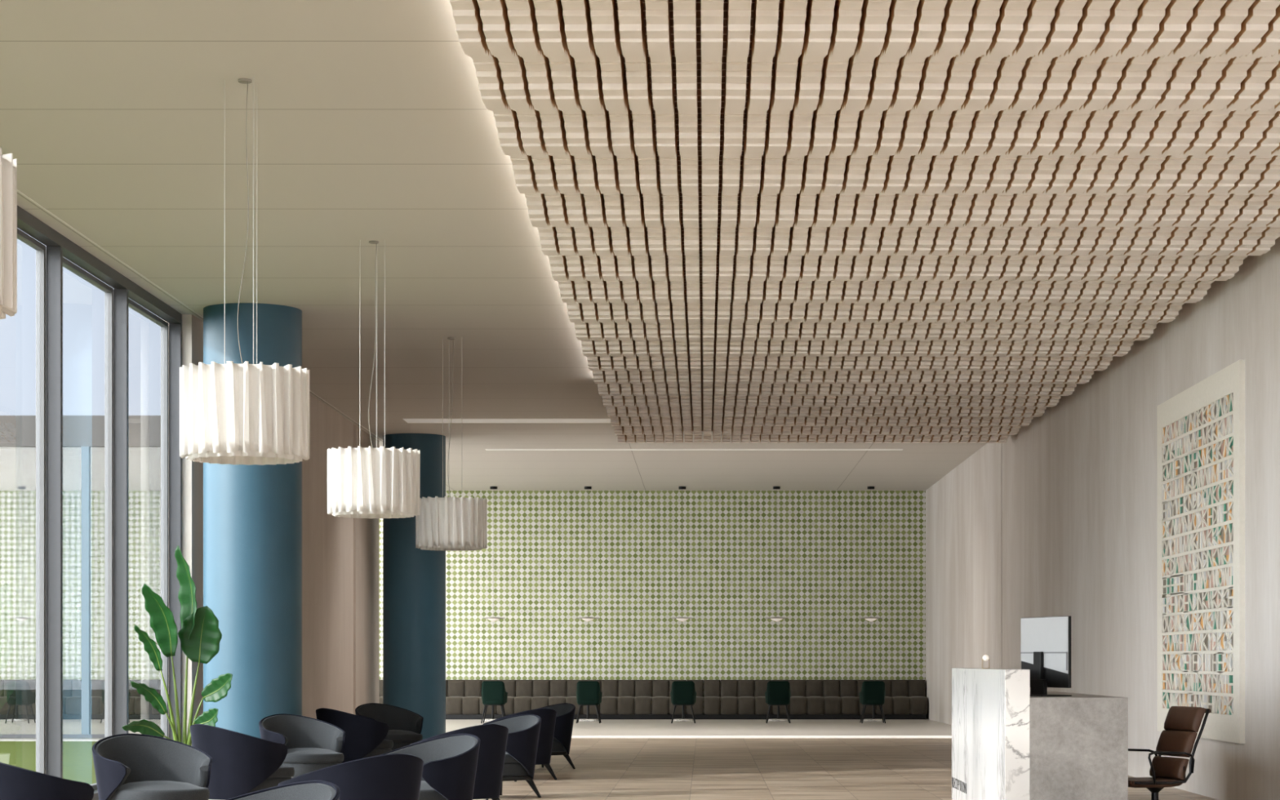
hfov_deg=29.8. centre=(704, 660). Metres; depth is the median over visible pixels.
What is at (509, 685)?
cushion
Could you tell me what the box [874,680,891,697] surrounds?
cushion
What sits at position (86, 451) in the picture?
column
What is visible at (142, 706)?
seat cushion
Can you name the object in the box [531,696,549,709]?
seat cushion
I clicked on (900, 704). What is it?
seat cushion
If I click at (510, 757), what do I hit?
seat cushion
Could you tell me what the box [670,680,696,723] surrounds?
armchair
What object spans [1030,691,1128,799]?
panel
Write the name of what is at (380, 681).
cushion
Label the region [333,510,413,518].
diffuser
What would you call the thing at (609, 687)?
cushion
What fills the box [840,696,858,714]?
seat cushion
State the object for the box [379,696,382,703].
seat cushion
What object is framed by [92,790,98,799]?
trim
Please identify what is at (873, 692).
armchair
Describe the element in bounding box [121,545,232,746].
potted plant
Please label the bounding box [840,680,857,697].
cushion
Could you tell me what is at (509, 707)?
seat cushion
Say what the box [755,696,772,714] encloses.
seat cushion
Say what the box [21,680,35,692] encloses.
cushion
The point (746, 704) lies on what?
seat cushion
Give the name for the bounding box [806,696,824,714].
seat cushion
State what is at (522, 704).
seat cushion
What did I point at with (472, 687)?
cushion
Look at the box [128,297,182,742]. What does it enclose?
window
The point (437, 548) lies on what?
diffuser
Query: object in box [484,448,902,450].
recessed light
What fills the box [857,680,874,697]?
cushion
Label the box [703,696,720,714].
seat cushion
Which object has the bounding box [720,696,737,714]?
seat cushion
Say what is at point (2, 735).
trim
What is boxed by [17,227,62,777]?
window
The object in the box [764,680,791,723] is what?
armchair
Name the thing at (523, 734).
lounge armchair
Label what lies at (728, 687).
cushion
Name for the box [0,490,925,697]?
wall
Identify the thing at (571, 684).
cushion
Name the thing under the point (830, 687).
cushion
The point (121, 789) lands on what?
seat cushion
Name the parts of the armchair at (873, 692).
leg, leg, backrest, seat, leg, leg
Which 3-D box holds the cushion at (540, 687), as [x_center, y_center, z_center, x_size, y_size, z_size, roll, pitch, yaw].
[-3.404,0.583,50.120,0.350,0.375,0.320,0,0,0]
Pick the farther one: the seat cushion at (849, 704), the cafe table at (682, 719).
the seat cushion at (849, 704)
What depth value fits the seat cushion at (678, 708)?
49.46 m
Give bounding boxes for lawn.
[0,741,97,790]
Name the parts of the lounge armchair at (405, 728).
seat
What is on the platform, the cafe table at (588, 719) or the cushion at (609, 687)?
the cafe table at (588, 719)
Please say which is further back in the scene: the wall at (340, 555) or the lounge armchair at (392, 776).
the wall at (340, 555)
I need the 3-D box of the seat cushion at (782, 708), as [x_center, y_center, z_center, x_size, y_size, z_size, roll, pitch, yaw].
[1.573,0.925,49.720,0.350,0.370,0.560,0,0,0]
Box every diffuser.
[0,306,2,317]
[15,618,27,621]
[188,450,301,465]
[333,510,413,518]
[420,545,482,551]
[487,618,499,621]
[582,618,593,621]
[676,618,688,621]
[770,618,782,621]
[865,618,876,621]
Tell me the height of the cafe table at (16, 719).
0.715 m
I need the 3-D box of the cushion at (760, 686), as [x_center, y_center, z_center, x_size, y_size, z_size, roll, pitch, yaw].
[1.218,0.583,50.120,0.350,0.375,0.320,0,0,0]
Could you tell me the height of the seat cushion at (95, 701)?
0.370 m
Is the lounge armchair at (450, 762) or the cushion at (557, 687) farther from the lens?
the cushion at (557, 687)
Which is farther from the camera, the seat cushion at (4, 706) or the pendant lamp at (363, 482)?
the seat cushion at (4, 706)
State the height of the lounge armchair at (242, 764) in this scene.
0.765 m
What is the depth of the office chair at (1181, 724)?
18.31 m
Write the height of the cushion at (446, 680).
0.375 m
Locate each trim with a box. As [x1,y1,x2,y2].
[0,415,160,447]
[0,733,104,737]
[17,189,382,440]
[17,204,182,324]
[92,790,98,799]
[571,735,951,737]
[999,443,1001,668]
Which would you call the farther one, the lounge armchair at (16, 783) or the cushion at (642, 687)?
the cushion at (642, 687)
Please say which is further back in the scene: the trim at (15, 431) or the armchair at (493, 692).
the armchair at (493, 692)
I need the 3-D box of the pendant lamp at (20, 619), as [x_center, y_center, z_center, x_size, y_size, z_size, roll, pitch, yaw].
[-13.970,-2.117,49.100,0.476,2.894,0.476,0,0,0]
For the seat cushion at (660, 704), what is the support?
on the sofa
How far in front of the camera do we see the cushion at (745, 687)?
49.97 m
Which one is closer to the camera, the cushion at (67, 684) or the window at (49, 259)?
the window at (49, 259)
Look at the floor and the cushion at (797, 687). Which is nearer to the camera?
the floor
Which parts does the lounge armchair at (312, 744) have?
seat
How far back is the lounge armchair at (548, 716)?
24.98 m
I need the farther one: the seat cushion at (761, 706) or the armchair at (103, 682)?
the seat cushion at (761, 706)
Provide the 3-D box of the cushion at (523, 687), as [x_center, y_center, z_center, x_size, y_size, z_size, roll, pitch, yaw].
[-3.759,0.583,50.120,0.350,0.375,0.320,0,0,0]
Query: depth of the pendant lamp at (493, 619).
49.09 m
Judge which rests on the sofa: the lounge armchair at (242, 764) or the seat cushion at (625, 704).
the seat cushion at (625, 704)
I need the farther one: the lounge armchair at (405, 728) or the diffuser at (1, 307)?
the lounge armchair at (405, 728)
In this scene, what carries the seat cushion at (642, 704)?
on the sofa
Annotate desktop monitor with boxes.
[1020,616,1071,696]
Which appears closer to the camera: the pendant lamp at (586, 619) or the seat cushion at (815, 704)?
the pendant lamp at (586, 619)
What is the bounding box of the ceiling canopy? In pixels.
[448,0,1279,443]
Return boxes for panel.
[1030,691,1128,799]
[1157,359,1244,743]
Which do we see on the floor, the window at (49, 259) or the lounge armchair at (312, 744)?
the lounge armchair at (312, 744)
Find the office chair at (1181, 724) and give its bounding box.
[1128,706,1210,799]
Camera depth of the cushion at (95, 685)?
49.97 m
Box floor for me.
[208,737,1217,799]
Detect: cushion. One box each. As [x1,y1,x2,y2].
[0,680,4,697]
[0,696,13,714]
[4,680,21,696]
[14,705,31,714]
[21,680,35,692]
[31,699,35,714]
[62,680,72,697]
[62,696,69,714]
[65,696,81,714]
[72,680,81,696]
[90,680,104,696]
[90,696,102,714]
[100,697,104,714]
[110,780,209,799]
[128,680,140,697]
[128,696,137,714]
[134,696,152,714]
[140,680,157,696]
[151,705,160,714]
[157,680,160,694]
[267,764,294,778]
[283,747,343,763]
[374,738,393,749]
[379,680,382,697]
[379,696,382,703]
[385,729,422,742]
[418,780,447,799]
[445,680,447,697]
[445,696,463,714]
[447,680,464,697]
[462,696,480,714]
[464,680,481,697]
[479,697,497,714]
[496,696,515,714]
[498,680,515,697]
[504,751,518,763]
[514,696,532,713]
[515,680,533,697]
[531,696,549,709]
[533,680,550,697]
[548,696,566,705]
[550,680,567,697]
[565,696,582,714]
[567,680,584,697]
[582,703,599,714]
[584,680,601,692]
[600,696,617,714]
[601,680,617,697]
[617,680,635,697]
[617,696,635,714]
[634,696,652,714]
[635,680,652,697]
[652,680,669,697]
[652,696,669,714]
[669,680,686,697]
[669,697,686,714]
[686,680,703,697]
[686,696,703,714]
[703,680,720,697]
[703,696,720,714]
[720,680,737,697]
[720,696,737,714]
[737,680,754,697]
[737,696,755,714]
[754,680,771,697]
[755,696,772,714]
[772,704,789,714]
[788,680,805,697]
[789,696,806,714]
[805,680,822,697]
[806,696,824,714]
[822,680,839,697]
[823,696,841,714]
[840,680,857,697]
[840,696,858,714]
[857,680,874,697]
[857,697,875,714]
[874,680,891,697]
[875,696,893,714]
[891,680,907,697]
[892,696,910,714]
[907,680,924,697]
[909,696,927,714]
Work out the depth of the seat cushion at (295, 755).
21.71 m
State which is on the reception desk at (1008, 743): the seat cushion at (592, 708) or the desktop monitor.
the desktop monitor
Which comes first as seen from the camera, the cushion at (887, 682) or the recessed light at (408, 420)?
the recessed light at (408, 420)
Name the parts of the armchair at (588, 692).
leg, seat, backrest, leg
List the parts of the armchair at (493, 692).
leg, leg, seat, backrest, leg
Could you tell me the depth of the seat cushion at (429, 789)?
15.65 m
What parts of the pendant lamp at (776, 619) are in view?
stem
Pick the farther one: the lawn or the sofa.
the sofa
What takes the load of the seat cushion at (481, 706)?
on the sofa
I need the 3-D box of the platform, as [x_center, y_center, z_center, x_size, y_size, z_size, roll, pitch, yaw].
[-6.688,1.305,44.600,22.625,0.190,11.400,0,0,0]
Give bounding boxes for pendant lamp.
[0,146,17,319]
[9,486,34,621]
[179,75,309,465]
[327,240,420,518]
[415,337,486,551]
[481,486,505,627]
[576,486,599,621]
[671,486,693,621]
[764,486,788,627]
[859,486,882,621]
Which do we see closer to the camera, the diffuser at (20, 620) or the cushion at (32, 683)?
the diffuser at (20, 620)
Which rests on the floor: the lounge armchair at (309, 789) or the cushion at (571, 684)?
the lounge armchair at (309, 789)
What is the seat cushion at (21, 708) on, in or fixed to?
on the sofa
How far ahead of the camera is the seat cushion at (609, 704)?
49.46 m
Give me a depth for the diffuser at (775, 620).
49.02 m
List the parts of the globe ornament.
globe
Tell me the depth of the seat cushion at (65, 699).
49.47 m
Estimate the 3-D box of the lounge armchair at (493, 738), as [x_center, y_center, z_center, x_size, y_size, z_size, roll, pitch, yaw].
[-1.956,0.874,18.996,0.832,0.765,0.808,0,0,44]
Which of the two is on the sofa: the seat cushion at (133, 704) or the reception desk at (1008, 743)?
the seat cushion at (133, 704)
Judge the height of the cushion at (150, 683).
0.375 m
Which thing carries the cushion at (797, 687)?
on the sofa
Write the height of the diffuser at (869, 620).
0.060 m
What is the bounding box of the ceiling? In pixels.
[0,0,986,490]
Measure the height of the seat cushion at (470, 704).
0.370 m
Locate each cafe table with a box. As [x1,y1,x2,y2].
[7,705,27,721]
[482,705,494,721]
[578,705,598,721]
[673,705,693,721]
[768,705,787,721]
[863,705,884,721]
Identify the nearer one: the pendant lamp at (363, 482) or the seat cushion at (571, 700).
the pendant lamp at (363, 482)
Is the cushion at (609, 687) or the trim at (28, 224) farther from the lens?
the cushion at (609, 687)
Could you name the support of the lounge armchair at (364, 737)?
on the floor
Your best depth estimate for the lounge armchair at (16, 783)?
12.64 m
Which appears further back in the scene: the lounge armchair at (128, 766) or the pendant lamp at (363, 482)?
the pendant lamp at (363, 482)
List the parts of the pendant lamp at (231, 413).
power cord, lamp shade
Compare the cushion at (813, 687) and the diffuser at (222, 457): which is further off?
the cushion at (813, 687)
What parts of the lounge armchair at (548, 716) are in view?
leg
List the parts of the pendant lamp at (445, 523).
power cord, lamp shade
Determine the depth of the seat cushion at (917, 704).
49.46 m
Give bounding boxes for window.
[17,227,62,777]
[62,257,128,790]
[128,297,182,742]
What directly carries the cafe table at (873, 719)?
on the platform
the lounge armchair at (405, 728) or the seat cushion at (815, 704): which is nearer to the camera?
the lounge armchair at (405, 728)
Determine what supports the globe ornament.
on the reception desk at (1008, 743)
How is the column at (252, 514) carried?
on the floor
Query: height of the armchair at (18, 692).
0.823 m
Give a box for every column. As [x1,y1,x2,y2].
[81,446,90,734]
[203,302,302,737]
[382,433,445,739]
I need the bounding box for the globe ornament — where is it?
[982,654,989,668]
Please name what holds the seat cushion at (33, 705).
on the sofa
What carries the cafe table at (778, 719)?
on the platform
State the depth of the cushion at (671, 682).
49.99 m
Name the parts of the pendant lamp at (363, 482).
power cord, lamp shade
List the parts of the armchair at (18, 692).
leg, leg, seat, backrest, leg, leg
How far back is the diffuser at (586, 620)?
49.02 m
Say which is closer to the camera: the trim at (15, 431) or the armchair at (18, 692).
the trim at (15, 431)
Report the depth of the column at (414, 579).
37.68 m
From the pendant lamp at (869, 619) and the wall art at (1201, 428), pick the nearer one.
the wall art at (1201, 428)
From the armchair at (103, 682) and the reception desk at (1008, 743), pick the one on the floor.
the reception desk at (1008, 743)
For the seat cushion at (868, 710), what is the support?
on the sofa
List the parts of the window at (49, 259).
sash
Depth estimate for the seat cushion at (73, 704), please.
49.46 m
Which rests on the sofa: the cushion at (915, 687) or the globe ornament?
the cushion at (915, 687)
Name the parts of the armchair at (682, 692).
leg, backrest, seat, leg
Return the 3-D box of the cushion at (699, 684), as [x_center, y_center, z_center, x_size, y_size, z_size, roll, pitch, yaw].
[-0.204,0.583,50.120,0.350,0.375,0.320,0,0,0]
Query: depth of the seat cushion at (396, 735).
27.42 m
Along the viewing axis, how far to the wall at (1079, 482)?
26.92 m
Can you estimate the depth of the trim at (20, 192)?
21.54 m
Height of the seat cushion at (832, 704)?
0.370 m
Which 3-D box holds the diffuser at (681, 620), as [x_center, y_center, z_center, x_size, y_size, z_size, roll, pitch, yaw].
[-0.460,-0.835,49.100,0.250,0.060,0.250,0,0,0]
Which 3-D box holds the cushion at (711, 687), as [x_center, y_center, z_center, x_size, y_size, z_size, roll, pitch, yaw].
[0.151,0.583,50.120,0.350,0.375,0.320,0,0,0]
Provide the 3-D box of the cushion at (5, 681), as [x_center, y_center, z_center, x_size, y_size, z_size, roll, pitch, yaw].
[-14.424,0.583,50.120,0.350,0.375,0.320,0,0,0]
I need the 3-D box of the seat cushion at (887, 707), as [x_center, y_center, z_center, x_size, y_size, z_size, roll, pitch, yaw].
[3.706,0.925,49.720,0.350,0.370,0.560,0,0,0]
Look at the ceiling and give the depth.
19.13 m
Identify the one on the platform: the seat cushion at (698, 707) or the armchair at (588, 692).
the armchair at (588, 692)
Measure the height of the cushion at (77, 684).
0.375 m
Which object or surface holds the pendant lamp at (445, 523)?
hanging from the ceiling
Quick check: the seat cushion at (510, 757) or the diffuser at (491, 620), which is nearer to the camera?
the seat cushion at (510, 757)
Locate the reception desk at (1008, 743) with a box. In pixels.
[951,667,1128,799]
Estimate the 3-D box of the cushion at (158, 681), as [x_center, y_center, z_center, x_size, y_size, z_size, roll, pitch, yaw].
[-11.225,0.583,50.120,0.350,0.375,0.320,0,0,0]
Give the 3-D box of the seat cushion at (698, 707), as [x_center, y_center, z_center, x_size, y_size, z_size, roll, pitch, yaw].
[-0.204,0.925,49.720,0.350,0.370,0.560,0,0,0]
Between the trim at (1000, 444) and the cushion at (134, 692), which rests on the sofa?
the cushion at (134, 692)
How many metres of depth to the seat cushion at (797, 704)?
49.46 m
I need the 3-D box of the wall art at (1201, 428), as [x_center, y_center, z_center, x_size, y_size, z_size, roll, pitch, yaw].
[4.603,-0.935,22.425,0.045,3.290,3.750,0,0,0]
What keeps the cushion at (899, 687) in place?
on the sofa
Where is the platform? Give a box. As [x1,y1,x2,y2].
[0,719,951,741]
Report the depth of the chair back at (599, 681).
49.99 m
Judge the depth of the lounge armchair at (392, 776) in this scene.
12.66 m
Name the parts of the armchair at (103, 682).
leg, backrest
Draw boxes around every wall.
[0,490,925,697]
[162,314,379,739]
[925,236,1279,799]
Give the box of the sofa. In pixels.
[0,680,927,719]
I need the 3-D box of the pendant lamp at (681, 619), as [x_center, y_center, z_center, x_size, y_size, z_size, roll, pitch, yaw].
[-0.460,-2.117,49.100,0.476,2.894,0.476,0,0,0]
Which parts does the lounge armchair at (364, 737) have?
seat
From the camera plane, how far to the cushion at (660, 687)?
49.97 m
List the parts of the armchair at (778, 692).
leg, backrest, seat, leg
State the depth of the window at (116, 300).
22.35 m
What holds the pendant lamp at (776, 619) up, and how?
hanging from the ceiling
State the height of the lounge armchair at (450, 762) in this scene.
0.765 m
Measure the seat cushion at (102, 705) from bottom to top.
0.370 m
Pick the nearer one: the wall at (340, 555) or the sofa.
the wall at (340, 555)
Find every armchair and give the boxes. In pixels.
[0,762,93,799]
[4,680,35,723]
[92,733,212,799]
[100,680,130,723]
[190,724,294,799]
[226,780,340,799]
[258,713,345,777]
[277,753,423,799]
[315,707,393,763]
[355,702,423,751]
[380,733,479,799]
[409,724,508,799]
[480,680,507,723]
[482,714,541,799]
[483,707,557,782]
[538,702,575,768]
[576,680,602,723]
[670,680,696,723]
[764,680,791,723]
[858,680,885,723]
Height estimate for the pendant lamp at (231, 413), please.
2.336 m
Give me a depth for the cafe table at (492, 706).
48.18 m
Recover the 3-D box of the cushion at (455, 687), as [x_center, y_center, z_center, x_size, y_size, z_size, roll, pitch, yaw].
[-5.181,0.583,50.120,0.350,0.375,0.320,0,0,0]
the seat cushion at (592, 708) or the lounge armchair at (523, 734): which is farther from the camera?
the seat cushion at (592, 708)
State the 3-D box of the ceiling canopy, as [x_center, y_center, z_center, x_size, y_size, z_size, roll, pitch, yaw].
[1.594,-3.410,23.500,5.782,0.312,25.600,0,0,0]
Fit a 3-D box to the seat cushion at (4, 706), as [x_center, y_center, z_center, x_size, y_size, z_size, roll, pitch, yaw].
[-14.424,0.925,49.720,0.350,0.370,0.560,0,0,0]
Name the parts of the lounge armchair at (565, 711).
seat, frame, leg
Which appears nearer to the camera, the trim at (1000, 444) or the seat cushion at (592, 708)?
the trim at (1000, 444)
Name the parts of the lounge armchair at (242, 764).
seat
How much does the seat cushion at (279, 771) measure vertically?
0.130 m
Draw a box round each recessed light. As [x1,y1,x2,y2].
[403,418,610,422]
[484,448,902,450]
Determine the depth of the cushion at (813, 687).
49.97 m
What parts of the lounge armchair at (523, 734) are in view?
leg, seat, frame, leg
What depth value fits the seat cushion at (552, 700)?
49.47 m
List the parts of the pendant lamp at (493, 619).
stem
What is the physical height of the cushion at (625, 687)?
0.375 m
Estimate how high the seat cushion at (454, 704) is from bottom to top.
0.370 m
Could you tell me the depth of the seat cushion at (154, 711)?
49.47 m
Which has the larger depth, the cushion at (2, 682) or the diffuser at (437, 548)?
the cushion at (2, 682)
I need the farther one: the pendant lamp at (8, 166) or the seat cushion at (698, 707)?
the seat cushion at (698, 707)
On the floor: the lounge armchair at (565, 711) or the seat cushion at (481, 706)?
the lounge armchair at (565, 711)

